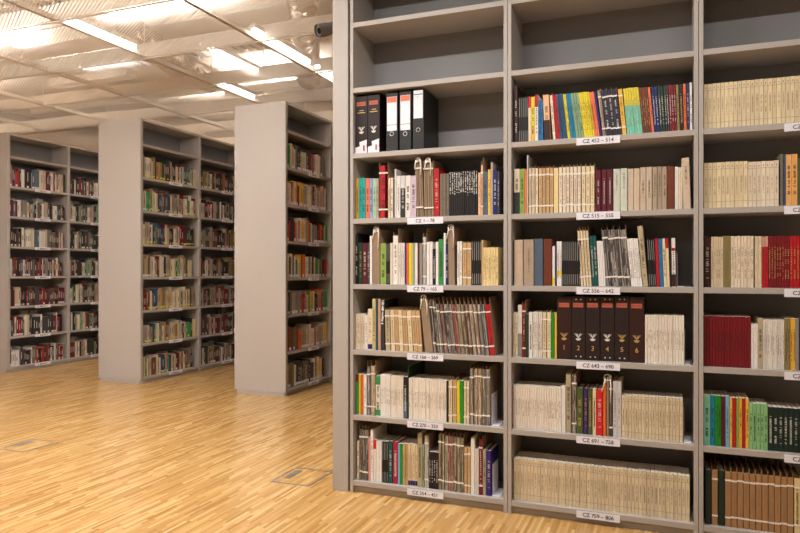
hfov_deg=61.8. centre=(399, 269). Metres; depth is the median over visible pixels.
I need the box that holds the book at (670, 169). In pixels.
[667,166,673,208]
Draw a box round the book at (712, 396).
[708,389,714,445]
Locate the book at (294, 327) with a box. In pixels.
[294,327,296,349]
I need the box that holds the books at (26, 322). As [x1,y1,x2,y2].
[10,155,233,376]
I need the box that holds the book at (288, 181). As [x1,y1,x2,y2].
[288,181,294,204]
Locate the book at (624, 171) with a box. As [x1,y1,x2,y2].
[621,168,627,210]
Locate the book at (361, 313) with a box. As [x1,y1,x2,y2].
[358,313,363,348]
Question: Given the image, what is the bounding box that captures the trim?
[0,110,213,150]
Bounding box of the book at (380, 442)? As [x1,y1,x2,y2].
[379,435,391,481]
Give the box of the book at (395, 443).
[393,435,407,483]
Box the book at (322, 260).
[322,260,323,276]
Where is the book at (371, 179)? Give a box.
[370,178,372,217]
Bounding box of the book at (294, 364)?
[294,364,295,385]
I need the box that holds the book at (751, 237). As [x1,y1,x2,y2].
[750,236,752,287]
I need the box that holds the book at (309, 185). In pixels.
[309,185,312,207]
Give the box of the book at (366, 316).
[365,315,367,349]
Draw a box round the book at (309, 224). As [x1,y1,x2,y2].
[309,224,310,242]
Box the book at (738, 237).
[737,236,739,287]
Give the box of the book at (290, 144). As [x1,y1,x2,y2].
[288,143,291,167]
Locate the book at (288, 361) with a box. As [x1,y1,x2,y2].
[288,361,299,384]
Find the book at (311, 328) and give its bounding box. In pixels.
[311,328,312,345]
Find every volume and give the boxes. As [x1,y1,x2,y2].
[355,96,367,152]
[368,94,385,152]
[557,295,574,358]
[571,295,588,359]
[586,295,602,360]
[600,295,616,360]
[615,295,630,361]
[629,295,644,362]
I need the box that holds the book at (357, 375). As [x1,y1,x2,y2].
[356,370,366,413]
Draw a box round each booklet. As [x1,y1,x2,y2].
[359,372,365,413]
[368,436,370,480]
[376,298,382,349]
[382,435,393,481]
[384,435,394,482]
[385,435,396,482]
[386,243,387,283]
[387,435,397,482]
[388,178,390,217]
[388,243,389,283]
[393,179,394,217]
[395,169,408,217]
[398,243,400,284]
[398,437,409,484]
[401,243,402,284]
[403,243,404,284]
[405,243,406,284]
[407,243,408,284]
[408,360,424,418]
[412,243,413,284]
[414,243,414,284]
[418,243,418,284]
[422,444,424,487]
[429,446,437,488]
[431,446,438,488]
[434,448,438,488]
[436,450,438,488]
[444,233,447,284]
[446,244,448,284]
[446,380,448,421]
[449,172,451,215]
[452,172,453,215]
[454,172,455,215]
[455,245,456,284]
[456,172,457,215]
[458,172,459,215]
[460,171,461,215]
[462,171,464,215]
[465,171,466,214]
[467,171,468,214]
[469,171,470,214]
[471,171,472,214]
[472,241,473,284]
[473,170,475,214]
[474,241,475,284]
[475,446,478,493]
[476,171,478,214]
[476,241,476,284]
[477,241,478,284]
[477,447,478,493]
[479,241,480,284]
[481,240,490,284]
[483,248,485,284]
[486,248,487,284]
[488,247,490,284]
[491,162,500,214]
[491,247,492,284]
[493,247,495,284]
[496,247,503,284]
[497,171,503,213]
[513,311,517,356]
[515,312,517,356]
[519,97,519,141]
[520,97,521,141]
[522,97,523,141]
[524,97,525,140]
[525,169,526,213]
[526,97,527,140]
[527,155,536,213]
[533,310,538,357]
[535,310,541,357]
[537,310,542,357]
[538,100,540,139]
[539,310,543,357]
[540,311,542,357]
[541,100,544,139]
[552,95,557,138]
[554,95,560,138]
[555,244,556,285]
[555,312,556,358]
[556,94,562,138]
[557,241,558,285]
[558,94,564,138]
[559,241,561,285]
[561,93,567,138]
[562,241,563,285]
[563,94,568,137]
[564,94,570,137]
[564,241,565,285]
[566,93,573,137]
[566,241,567,285]
[568,93,575,137]
[568,241,569,285]
[570,241,571,285]
[571,93,578,137]
[572,241,573,285]
[573,93,581,137]
[574,241,575,285]
[576,93,583,136]
[576,241,577,285]
[578,93,585,136]
[578,241,580,285]
[581,92,588,136]
[583,92,590,136]
[585,92,592,136]
[587,92,594,136]
[589,92,596,135]
[592,91,599,135]
[594,92,602,135]
[597,241,600,285]
[598,241,601,285]
[600,241,603,285]
[602,241,605,285]
[603,382,605,435]
[623,89,629,133]
[626,88,631,133]
[627,239,633,286]
[628,88,634,133]
[629,238,635,286]
[631,88,637,133]
[631,238,637,286]
[633,87,639,132]
[633,238,639,286]
[636,87,642,132]
[636,238,642,286]
[639,88,644,132]
[641,87,646,132]
[643,87,649,132]
[645,87,651,132]
[647,239,650,286]
[648,87,653,131]
[649,239,652,286]
[651,87,656,131]
[651,239,653,286]
[652,239,656,286]
[654,86,659,131]
[657,86,662,131]
[660,86,664,131]
[662,239,666,286]
[663,85,667,130]
[665,238,669,286]
[666,85,669,130]
[668,85,671,130]
[669,238,671,286]
[671,85,674,130]
[673,85,676,130]
[675,85,679,130]
[675,167,676,208]
[677,167,677,208]
[678,167,680,208]
[681,167,681,208]
[683,84,686,129]
[686,83,689,129]
[689,82,691,129]
[711,237,712,286]
[713,237,715,286]
[716,237,717,286]
[718,237,720,286]
[721,237,722,286]
[722,236,725,286]
[726,236,727,286]
[727,392,731,446]
[728,236,730,286]
[733,392,738,447]
[736,392,741,447]
[739,392,744,447]
[751,322,754,367]
[751,323,752,367]
[753,322,757,368]
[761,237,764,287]
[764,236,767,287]
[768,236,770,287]
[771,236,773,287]
[774,236,775,287]
[775,154,782,205]
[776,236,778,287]
[779,236,780,287]
[779,316,786,369]
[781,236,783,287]
[782,316,789,369]
[783,154,785,205]
[784,236,786,287]
[785,316,792,369]
[787,236,789,287]
[788,316,794,369]
[790,236,792,287]
[793,236,795,287]
[796,236,798,287]
[799,236,799,287]
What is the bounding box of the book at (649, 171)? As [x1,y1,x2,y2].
[646,167,652,209]
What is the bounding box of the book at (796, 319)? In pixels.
[793,317,798,370]
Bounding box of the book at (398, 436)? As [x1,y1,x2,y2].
[389,435,402,483]
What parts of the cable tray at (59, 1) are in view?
rail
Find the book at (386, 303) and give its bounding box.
[381,298,397,349]
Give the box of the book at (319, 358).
[319,358,321,377]
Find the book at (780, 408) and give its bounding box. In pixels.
[774,402,782,451]
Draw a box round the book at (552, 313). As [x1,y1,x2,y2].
[551,311,556,358]
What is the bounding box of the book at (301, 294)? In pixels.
[301,294,302,312]
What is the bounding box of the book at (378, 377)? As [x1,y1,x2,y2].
[376,372,385,415]
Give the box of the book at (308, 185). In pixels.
[308,185,309,206]
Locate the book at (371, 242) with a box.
[370,236,372,283]
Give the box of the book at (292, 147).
[292,147,293,167]
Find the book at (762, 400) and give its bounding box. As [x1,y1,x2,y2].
[760,399,767,449]
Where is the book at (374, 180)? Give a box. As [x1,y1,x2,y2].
[373,178,375,217]
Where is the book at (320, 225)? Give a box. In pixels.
[320,225,321,242]
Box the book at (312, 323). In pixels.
[310,322,323,343]
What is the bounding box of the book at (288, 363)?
[288,363,291,386]
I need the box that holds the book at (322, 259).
[322,259,326,276]
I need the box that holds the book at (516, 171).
[514,169,519,213]
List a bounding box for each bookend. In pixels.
[491,391,503,425]
[492,459,503,496]
[683,404,690,442]
[684,329,689,364]
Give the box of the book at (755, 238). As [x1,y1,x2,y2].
[753,236,757,287]
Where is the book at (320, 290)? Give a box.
[319,289,321,310]
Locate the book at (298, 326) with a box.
[295,325,308,346]
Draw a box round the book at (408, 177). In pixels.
[405,175,410,216]
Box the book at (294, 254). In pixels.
[294,254,301,277]
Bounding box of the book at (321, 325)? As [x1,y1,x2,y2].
[321,325,322,343]
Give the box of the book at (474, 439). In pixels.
[471,431,483,493]
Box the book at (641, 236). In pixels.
[637,226,648,286]
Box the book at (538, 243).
[534,239,543,285]
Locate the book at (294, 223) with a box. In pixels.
[294,223,295,240]
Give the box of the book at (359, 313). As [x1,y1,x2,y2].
[356,313,360,348]
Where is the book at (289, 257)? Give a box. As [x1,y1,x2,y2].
[289,257,290,277]
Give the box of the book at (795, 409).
[789,403,797,452]
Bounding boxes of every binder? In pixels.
[386,92,399,150]
[400,91,412,149]
[413,89,437,148]
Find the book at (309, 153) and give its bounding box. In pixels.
[308,151,310,172]
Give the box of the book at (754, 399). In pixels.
[753,398,759,449]
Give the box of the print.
[381,300,383,323]
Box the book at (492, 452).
[487,444,497,495]
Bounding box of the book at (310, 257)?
[310,257,311,276]
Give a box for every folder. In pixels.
[359,421,370,479]
[362,421,372,479]
[365,422,382,480]
[367,356,382,414]
[371,226,394,283]
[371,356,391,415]
[379,162,402,217]
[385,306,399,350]
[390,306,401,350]
[393,228,412,284]
[394,306,407,350]
[398,306,413,350]
[402,306,417,350]
[407,307,416,351]
[411,307,419,351]
[414,157,424,216]
[415,309,424,351]
[420,295,440,351]
[423,157,445,216]
[423,228,439,284]
[424,429,440,487]
[429,296,442,352]
[432,298,439,352]
[435,296,447,352]
[438,428,446,489]
[439,296,451,352]
[441,428,448,489]
[443,296,456,352]
[445,429,452,490]
[446,224,466,284]
[447,296,461,353]
[448,373,461,421]
[449,429,457,490]
[452,296,463,353]
[453,373,465,422]
[453,429,460,491]
[456,296,470,353]
[457,430,464,491]
[460,296,473,353]
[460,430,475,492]
[462,241,467,284]
[464,296,477,354]
[464,377,469,423]
[464,441,470,492]
[466,378,469,423]
[467,241,471,284]
[467,444,470,492]
[468,296,480,354]
[470,361,481,423]
[473,296,485,354]
[474,361,485,424]
[477,296,489,354]
[478,361,489,424]
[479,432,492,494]
[481,157,490,214]
[481,296,493,354]
[482,362,493,425]
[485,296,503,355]
[486,362,500,425]
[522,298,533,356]
[529,166,533,212]
[532,166,536,212]
[535,166,539,212]
[539,166,543,212]
[542,166,547,212]
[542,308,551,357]
[546,166,551,212]
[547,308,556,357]
[550,93,555,138]
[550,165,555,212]
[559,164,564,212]
[562,165,567,211]
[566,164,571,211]
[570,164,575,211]
[571,367,581,432]
[573,164,578,211]
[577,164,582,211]
[577,226,583,285]
[580,226,585,285]
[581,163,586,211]
[583,226,588,285]
[585,226,592,285]
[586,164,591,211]
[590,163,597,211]
[597,89,606,135]
[601,89,611,135]
[601,225,611,285]
[601,372,611,435]
[607,89,616,134]
[608,225,617,285]
[609,373,615,436]
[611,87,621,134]
[614,225,624,285]
[618,89,626,133]
[620,225,630,285]
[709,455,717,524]
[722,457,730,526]
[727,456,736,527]
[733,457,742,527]
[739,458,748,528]
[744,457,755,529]
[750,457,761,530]
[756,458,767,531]
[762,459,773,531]
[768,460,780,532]
[774,460,786,532]
[780,461,793,532]
[790,464,799,532]
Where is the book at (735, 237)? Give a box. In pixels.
[734,236,736,287]
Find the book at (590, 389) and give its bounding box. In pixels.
[588,383,594,434]
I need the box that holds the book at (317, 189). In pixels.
[317,189,318,208]
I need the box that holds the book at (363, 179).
[362,178,365,218]
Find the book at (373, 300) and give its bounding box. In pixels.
[372,297,385,349]
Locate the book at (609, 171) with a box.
[607,169,612,210]
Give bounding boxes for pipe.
[30,77,324,113]
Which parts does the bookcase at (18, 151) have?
panel, panel, panel, panel, shelf, shelf, shelf, shelf, shelf, shelf, shelf, shelf, panel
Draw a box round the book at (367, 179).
[366,178,369,218]
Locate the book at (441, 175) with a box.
[440,174,442,215]
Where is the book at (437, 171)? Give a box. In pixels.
[434,168,447,215]
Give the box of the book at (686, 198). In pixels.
[681,158,690,208]
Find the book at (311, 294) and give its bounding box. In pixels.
[311,294,312,311]
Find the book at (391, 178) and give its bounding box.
[391,178,394,217]
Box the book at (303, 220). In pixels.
[302,219,305,241]
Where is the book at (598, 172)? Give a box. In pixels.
[596,170,600,210]
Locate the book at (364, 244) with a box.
[363,243,366,283]
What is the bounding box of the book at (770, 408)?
[765,401,772,450]
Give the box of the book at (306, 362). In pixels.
[302,360,308,381]
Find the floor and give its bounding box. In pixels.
[0,358,659,532]
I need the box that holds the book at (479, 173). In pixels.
[478,172,480,214]
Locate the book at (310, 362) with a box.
[310,362,312,380]
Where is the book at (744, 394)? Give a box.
[742,393,748,448]
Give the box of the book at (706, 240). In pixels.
[703,237,710,286]
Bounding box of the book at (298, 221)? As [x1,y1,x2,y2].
[298,221,299,241]
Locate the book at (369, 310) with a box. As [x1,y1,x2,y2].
[368,308,371,349]
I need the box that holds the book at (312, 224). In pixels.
[312,224,318,242]
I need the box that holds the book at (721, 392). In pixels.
[719,390,724,446]
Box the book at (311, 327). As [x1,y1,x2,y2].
[311,327,315,345]
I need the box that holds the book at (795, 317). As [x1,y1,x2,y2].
[795,317,799,370]
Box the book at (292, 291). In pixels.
[292,291,295,313]
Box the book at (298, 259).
[296,258,299,277]
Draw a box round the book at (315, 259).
[315,259,316,276]
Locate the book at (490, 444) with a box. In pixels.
[483,442,493,495]
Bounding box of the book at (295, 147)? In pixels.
[292,145,296,168]
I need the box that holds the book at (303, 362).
[295,360,305,382]
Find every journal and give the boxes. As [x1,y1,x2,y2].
[381,370,391,415]
[382,370,393,415]
[384,370,394,416]
[385,371,394,416]
[387,371,397,416]
[389,371,400,416]
[390,372,400,416]
[392,372,402,416]
[393,372,403,416]
[395,372,405,417]
[396,372,406,417]
[398,372,407,417]
[399,373,407,417]
[400,374,406,417]
[402,374,407,417]
[409,374,418,418]
[411,374,420,418]
[413,374,422,418]
[415,374,424,418]
[416,374,426,418]
[418,374,428,419]
[420,375,428,419]
[422,375,430,419]
[424,375,432,419]
[426,375,434,419]
[427,375,436,419]
[429,375,439,420]
[431,375,441,420]
[433,375,442,420]
[435,375,445,420]
[437,376,444,420]
[439,375,447,420]
[441,376,449,421]
[443,376,451,421]
[445,376,453,421]
[513,380,519,427]
[514,451,521,499]
[516,381,522,427]
[517,451,525,499]
[518,381,524,428]
[520,381,526,428]
[520,451,527,499]
[523,381,529,428]
[524,452,531,500]
[525,381,532,428]
[527,381,534,428]
[527,452,535,500]
[530,381,537,428]
[531,452,537,501]
[532,382,538,429]
[534,453,541,501]
[535,382,540,429]
[537,382,543,429]
[537,453,544,502]
[539,382,545,429]
[541,453,548,502]
[542,382,548,430]
[544,382,550,430]
[544,454,551,502]
[547,382,553,430]
[548,454,554,503]
[549,382,554,430]
[551,383,557,430]
[551,454,558,503]
[554,383,559,431]
[555,455,561,504]
[556,383,562,431]
[558,455,565,504]
[559,383,563,431]
[561,381,565,431]
[562,456,568,505]
[563,384,565,431]
[565,456,571,505]
[569,456,575,506]
[572,456,578,506]
[576,457,582,507]
[580,457,585,507]
[583,458,589,507]
[587,458,592,508]
[590,458,596,508]
[594,459,599,509]
[598,459,603,509]
[601,459,606,510]
[605,459,610,510]
[609,460,613,511]
[612,460,617,511]
[616,461,621,512]
[620,461,624,512]
[622,390,626,437]
[624,461,628,513]
[625,390,629,437]
[627,462,631,513]
[628,390,632,437]
[631,462,635,513]
[632,390,635,438]
[635,391,638,438]
[635,463,639,514]
[638,391,642,438]
[639,463,642,515]
[642,391,645,438]
[643,463,646,515]
[645,313,647,362]
[645,391,648,439]
[646,464,650,515]
[648,313,650,362]
[648,392,651,439]
[650,464,653,516]
[651,313,653,362]
[652,392,655,439]
[653,313,655,363]
[654,464,657,517]
[655,392,658,440]
[656,313,658,363]
[658,464,661,517]
[659,313,661,363]
[659,392,661,440]
[662,314,663,363]
[662,393,664,440]
[662,465,665,518]
[664,313,666,363]
[666,393,668,441]
[666,465,669,518]
[667,313,669,363]
[669,393,671,441]
[670,314,672,363]
[670,466,673,519]
[672,393,675,441]
[673,313,674,364]
[673,466,677,519]
[675,314,677,364]
[676,393,678,441]
[677,467,681,520]
[678,314,680,364]
[679,393,682,442]
[681,314,683,364]
[681,467,685,520]
[685,468,689,521]
[703,84,707,128]
[703,163,707,207]
[703,314,706,365]
[705,314,708,365]
[708,84,711,127]
[708,163,711,207]
[708,314,711,365]
[711,314,714,366]
[712,83,715,127]
[712,163,716,207]
[713,314,717,366]
[716,83,719,127]
[716,314,720,366]
[717,162,720,207]
[719,314,723,366]
[720,82,724,127]
[721,162,724,207]
[722,314,726,366]
[725,82,728,126]
[725,162,729,206]
[725,314,729,366]
[727,314,732,366]
[729,82,732,126]
[730,162,733,206]
[730,314,735,366]
[733,81,736,126]
[733,314,738,367]
[734,161,738,206]
[737,81,741,125]
[737,315,741,367]
[738,314,744,367]
[739,161,742,206]
[742,80,745,125]
[743,161,747,206]
[743,315,747,367]
[745,315,750,367]
[746,80,749,125]
[748,162,751,206]
[750,80,754,124]
[752,162,756,206]
[755,79,758,124]
[757,161,760,205]
[759,79,762,124]
[761,161,764,205]
[761,317,767,368]
[763,79,767,123]
[763,317,769,368]
[763,319,764,368]
[765,161,769,205]
[767,318,771,368]
[768,78,771,123]
[769,318,774,368]
[770,161,773,205]
[771,318,776,369]
[772,78,776,123]
[774,160,778,205]
[774,318,778,369]
[776,318,781,369]
[777,77,780,122]
[779,318,783,369]
[781,77,784,122]
[785,77,789,122]
[790,76,794,122]
[795,76,798,121]
[799,75,799,121]
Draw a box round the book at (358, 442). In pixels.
[357,440,359,478]
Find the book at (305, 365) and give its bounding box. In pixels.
[305,365,306,382]
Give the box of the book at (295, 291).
[295,291,297,313]
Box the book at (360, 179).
[359,178,361,218]
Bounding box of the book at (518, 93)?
[514,86,525,141]
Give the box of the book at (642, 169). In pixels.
[640,167,645,209]
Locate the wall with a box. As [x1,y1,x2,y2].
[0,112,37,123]
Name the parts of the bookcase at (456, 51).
panel, panel, shelf, shelf, shelf, shelf, shelf, shelf, shelf, shelf, panel, panel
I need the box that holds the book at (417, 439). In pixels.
[411,439,417,485]
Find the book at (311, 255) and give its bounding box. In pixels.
[305,254,313,276]
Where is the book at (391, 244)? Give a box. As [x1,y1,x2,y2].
[390,243,392,283]
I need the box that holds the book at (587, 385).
[584,383,590,433]
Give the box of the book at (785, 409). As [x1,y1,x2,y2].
[780,403,787,451]
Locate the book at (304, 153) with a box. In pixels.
[304,153,305,171]
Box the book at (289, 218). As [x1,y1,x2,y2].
[288,217,291,240]
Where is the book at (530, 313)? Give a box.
[529,311,533,357]
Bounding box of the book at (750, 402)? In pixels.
[749,399,752,448]
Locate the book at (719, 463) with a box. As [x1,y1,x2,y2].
[716,461,723,525]
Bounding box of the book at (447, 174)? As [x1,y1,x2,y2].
[446,173,448,215]
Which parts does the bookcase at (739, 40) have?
panel, shelf, shelf, shelf, shelf, shelf, shelf, shelf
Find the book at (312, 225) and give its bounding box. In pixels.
[312,225,313,242]
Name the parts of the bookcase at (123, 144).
panel, panel, panel, panel, shelf, shelf, shelf, shelf, shelf, shelf, shelf, shelf, panel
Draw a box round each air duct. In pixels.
[119,15,218,92]
[287,0,319,89]
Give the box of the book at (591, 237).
[590,236,594,285]
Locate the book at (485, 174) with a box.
[483,171,487,214]
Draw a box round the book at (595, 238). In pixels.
[593,236,598,285]
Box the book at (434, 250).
[433,249,435,284]
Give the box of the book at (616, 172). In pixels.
[613,169,620,210]
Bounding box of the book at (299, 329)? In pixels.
[299,329,304,347]
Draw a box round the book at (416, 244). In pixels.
[415,243,417,284]
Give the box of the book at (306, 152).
[301,151,308,171]
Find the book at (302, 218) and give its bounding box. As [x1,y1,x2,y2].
[302,218,307,241]
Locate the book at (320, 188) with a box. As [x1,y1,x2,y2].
[316,186,321,209]
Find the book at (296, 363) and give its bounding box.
[290,362,297,384]
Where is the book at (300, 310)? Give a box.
[289,290,301,312]
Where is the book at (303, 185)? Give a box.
[303,185,304,206]
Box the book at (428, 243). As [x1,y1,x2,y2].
[427,242,429,284]
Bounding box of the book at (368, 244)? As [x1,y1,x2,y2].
[367,243,369,283]
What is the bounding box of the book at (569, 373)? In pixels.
[566,368,572,432]
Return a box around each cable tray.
[0,0,68,14]
[79,34,332,71]
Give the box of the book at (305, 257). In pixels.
[305,257,306,276]
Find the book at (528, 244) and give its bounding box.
[524,239,533,285]
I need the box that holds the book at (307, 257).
[307,257,308,276]
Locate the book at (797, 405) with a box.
[793,403,799,452]
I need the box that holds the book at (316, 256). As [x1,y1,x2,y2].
[314,255,320,276]
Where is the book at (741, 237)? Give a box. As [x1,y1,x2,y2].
[740,236,743,287]
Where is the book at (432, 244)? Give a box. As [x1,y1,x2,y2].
[430,242,435,284]
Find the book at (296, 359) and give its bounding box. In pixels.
[296,359,309,380]
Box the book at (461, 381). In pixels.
[460,377,467,422]
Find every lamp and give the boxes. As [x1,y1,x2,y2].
[0,23,40,36]
[0,45,22,60]
[47,68,136,88]
[67,18,137,48]
[117,0,179,12]
[178,109,233,117]
[197,37,259,71]
[224,80,303,96]
[224,82,255,96]
[250,23,311,63]
[313,61,332,77]
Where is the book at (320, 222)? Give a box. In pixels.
[309,221,323,243]
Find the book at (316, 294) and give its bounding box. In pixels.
[316,294,317,310]
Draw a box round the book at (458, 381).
[457,377,465,422]
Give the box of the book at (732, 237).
[731,236,733,286]
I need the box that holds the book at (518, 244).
[514,240,523,285]
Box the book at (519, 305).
[518,304,521,356]
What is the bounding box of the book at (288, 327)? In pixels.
[288,327,290,350]
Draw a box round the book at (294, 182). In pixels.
[294,182,295,204]
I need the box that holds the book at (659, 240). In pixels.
[658,239,663,286]
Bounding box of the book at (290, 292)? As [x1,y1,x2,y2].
[288,290,291,313]
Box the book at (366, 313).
[363,313,367,348]
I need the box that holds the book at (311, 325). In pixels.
[311,325,318,344]
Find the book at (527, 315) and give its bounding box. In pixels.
[526,313,528,356]
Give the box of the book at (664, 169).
[662,166,666,208]
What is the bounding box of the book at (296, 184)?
[296,184,297,204]
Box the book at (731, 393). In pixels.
[730,392,735,447]
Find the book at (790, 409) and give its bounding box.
[783,402,792,452]
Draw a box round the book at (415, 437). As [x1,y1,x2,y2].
[406,437,415,484]
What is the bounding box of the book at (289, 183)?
[289,183,290,203]
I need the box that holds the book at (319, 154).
[311,153,321,175]
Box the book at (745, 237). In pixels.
[744,236,746,287]
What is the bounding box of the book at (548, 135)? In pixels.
[543,94,552,139]
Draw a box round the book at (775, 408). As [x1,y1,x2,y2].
[769,402,777,450]
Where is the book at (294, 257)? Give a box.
[294,257,295,277]
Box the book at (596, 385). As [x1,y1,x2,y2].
[593,384,598,434]
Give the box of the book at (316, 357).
[316,357,317,378]
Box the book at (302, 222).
[302,222,303,241]
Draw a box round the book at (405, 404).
[403,375,407,418]
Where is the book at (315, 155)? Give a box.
[315,155,316,173]
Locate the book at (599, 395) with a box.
[596,384,602,435]
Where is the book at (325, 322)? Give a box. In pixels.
[325,322,326,342]
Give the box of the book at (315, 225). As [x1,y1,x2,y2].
[315,225,316,242]
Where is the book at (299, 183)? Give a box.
[296,182,300,205]
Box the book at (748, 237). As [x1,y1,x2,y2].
[747,236,749,287]
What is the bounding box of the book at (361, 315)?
[360,313,365,348]
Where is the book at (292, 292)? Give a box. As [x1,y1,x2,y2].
[292,292,293,313]
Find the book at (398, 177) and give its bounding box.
[397,176,400,217]
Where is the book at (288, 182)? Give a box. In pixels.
[288,182,292,204]
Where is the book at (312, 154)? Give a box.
[312,154,313,173]
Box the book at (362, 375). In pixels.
[361,372,366,414]
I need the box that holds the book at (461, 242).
[460,241,466,284]
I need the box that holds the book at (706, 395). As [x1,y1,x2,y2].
[703,389,709,444]
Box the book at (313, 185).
[313,185,315,207]
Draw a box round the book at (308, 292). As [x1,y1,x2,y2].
[307,291,309,311]
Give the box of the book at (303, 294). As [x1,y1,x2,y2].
[303,294,304,312]
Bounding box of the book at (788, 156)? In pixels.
[786,154,791,205]
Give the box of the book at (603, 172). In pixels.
[601,170,606,210]
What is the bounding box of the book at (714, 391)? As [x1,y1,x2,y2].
[713,390,717,445]
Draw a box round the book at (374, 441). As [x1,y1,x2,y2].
[373,433,386,480]
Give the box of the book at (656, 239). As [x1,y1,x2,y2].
[655,238,659,286]
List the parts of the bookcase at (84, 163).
panel, shelf, shelf, shelf, shelf, panel, shelf, shelf, shelf, shelf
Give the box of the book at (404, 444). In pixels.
[403,437,414,484]
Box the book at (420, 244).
[419,243,422,284]
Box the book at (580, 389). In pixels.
[577,383,586,433]
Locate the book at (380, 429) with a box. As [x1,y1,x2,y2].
[371,423,386,480]
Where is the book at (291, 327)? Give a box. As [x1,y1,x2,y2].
[291,327,292,350]
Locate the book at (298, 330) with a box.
[298,330,301,348]
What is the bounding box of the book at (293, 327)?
[293,327,294,349]
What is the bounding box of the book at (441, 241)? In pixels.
[439,239,443,284]
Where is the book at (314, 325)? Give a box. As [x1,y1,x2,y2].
[314,325,320,344]
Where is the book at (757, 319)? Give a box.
[754,316,762,368]
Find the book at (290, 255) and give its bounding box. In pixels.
[288,254,292,277]
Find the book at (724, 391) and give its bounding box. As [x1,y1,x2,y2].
[723,390,728,446]
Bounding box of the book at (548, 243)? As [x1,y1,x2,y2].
[544,239,556,285]
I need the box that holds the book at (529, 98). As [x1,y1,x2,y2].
[528,97,530,140]
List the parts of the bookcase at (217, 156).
panel, panel, panel, shelf, shelf, shelf, shelf, shelf, shelf, shelf, shelf, panel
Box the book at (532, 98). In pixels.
[531,97,534,140]
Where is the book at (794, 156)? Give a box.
[792,154,796,204]
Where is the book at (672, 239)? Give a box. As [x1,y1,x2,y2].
[671,238,675,286]
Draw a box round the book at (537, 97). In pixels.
[535,95,541,140]
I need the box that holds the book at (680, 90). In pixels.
[678,84,683,129]
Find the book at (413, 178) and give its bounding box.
[411,175,416,216]
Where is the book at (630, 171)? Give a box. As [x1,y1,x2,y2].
[628,169,633,209]
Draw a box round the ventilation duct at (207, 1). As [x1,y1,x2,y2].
[0,0,332,65]
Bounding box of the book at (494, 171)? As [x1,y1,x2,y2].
[493,170,501,214]
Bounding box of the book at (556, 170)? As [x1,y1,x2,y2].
[554,168,558,212]
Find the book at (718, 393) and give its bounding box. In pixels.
[716,390,720,445]
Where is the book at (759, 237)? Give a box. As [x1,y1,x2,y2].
[758,236,760,287]
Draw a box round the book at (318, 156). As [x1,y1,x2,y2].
[318,156,319,174]
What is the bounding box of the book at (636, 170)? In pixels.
[634,168,639,209]
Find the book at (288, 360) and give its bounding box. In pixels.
[288,360,301,383]
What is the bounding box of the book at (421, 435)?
[418,429,429,486]
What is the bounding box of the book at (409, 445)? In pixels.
[408,438,417,485]
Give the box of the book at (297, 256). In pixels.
[294,255,300,277]
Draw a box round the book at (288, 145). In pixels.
[288,145,289,166]
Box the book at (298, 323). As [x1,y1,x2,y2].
[296,323,310,346]
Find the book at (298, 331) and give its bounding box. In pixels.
[298,331,299,348]
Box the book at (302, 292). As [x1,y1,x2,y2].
[301,291,306,312]
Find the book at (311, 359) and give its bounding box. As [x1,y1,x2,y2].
[301,357,314,379]
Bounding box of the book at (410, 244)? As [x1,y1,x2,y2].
[409,243,411,284]
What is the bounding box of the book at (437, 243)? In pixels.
[436,242,438,284]
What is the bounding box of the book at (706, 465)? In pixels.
[703,460,710,523]
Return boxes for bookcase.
[0,132,68,372]
[69,145,98,362]
[99,118,199,383]
[200,135,233,370]
[234,101,331,396]
[332,122,332,379]
[333,0,507,512]
[508,0,697,532]
[698,0,799,532]
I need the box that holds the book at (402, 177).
[401,176,404,216]
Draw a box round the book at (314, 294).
[314,294,315,310]
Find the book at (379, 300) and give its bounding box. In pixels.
[378,298,392,349]
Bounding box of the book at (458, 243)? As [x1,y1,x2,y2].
[457,241,459,284]
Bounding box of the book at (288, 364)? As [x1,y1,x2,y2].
[288,364,289,387]
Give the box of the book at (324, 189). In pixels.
[324,189,325,209]
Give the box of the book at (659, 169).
[657,166,661,209]
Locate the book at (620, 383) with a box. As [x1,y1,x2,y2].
[617,376,623,436]
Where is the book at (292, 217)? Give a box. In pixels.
[292,217,293,240]
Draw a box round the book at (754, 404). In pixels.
[749,398,755,448]
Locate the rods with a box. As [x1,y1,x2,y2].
[43,2,304,132]
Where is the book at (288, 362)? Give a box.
[288,362,293,386]
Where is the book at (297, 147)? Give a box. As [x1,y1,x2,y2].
[297,147,298,169]
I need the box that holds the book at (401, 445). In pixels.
[400,437,411,484]
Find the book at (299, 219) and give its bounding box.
[294,218,301,241]
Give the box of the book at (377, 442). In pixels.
[376,434,388,481]
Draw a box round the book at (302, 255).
[302,255,303,277]
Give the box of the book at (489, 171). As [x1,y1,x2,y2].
[488,170,490,214]
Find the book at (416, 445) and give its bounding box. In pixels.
[415,443,417,486]
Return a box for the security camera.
[314,11,332,37]
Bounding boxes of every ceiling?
[0,0,332,137]
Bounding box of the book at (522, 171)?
[520,169,524,213]
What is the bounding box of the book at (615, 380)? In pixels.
[613,375,619,436]
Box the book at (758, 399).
[756,398,763,449]
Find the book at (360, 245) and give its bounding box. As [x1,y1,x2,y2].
[358,243,362,283]
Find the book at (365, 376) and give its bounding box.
[364,374,366,414]
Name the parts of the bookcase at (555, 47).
panel, shelf, shelf, shelf, shelf, shelf, shelf, shelf, shelf, panel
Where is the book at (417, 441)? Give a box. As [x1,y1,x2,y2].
[413,441,417,485]
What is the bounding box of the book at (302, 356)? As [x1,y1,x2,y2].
[302,356,315,379]
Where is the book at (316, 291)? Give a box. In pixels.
[305,289,318,310]
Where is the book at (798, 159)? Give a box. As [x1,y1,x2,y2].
[797,158,799,204]
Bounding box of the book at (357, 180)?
[356,178,358,218]
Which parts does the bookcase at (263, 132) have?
panel, panel, panel, panel, shelf, shelf, shelf, shelf, shelf, shelf, shelf, shelf, panel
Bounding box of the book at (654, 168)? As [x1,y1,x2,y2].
[653,167,656,209]
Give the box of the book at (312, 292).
[311,291,314,311]

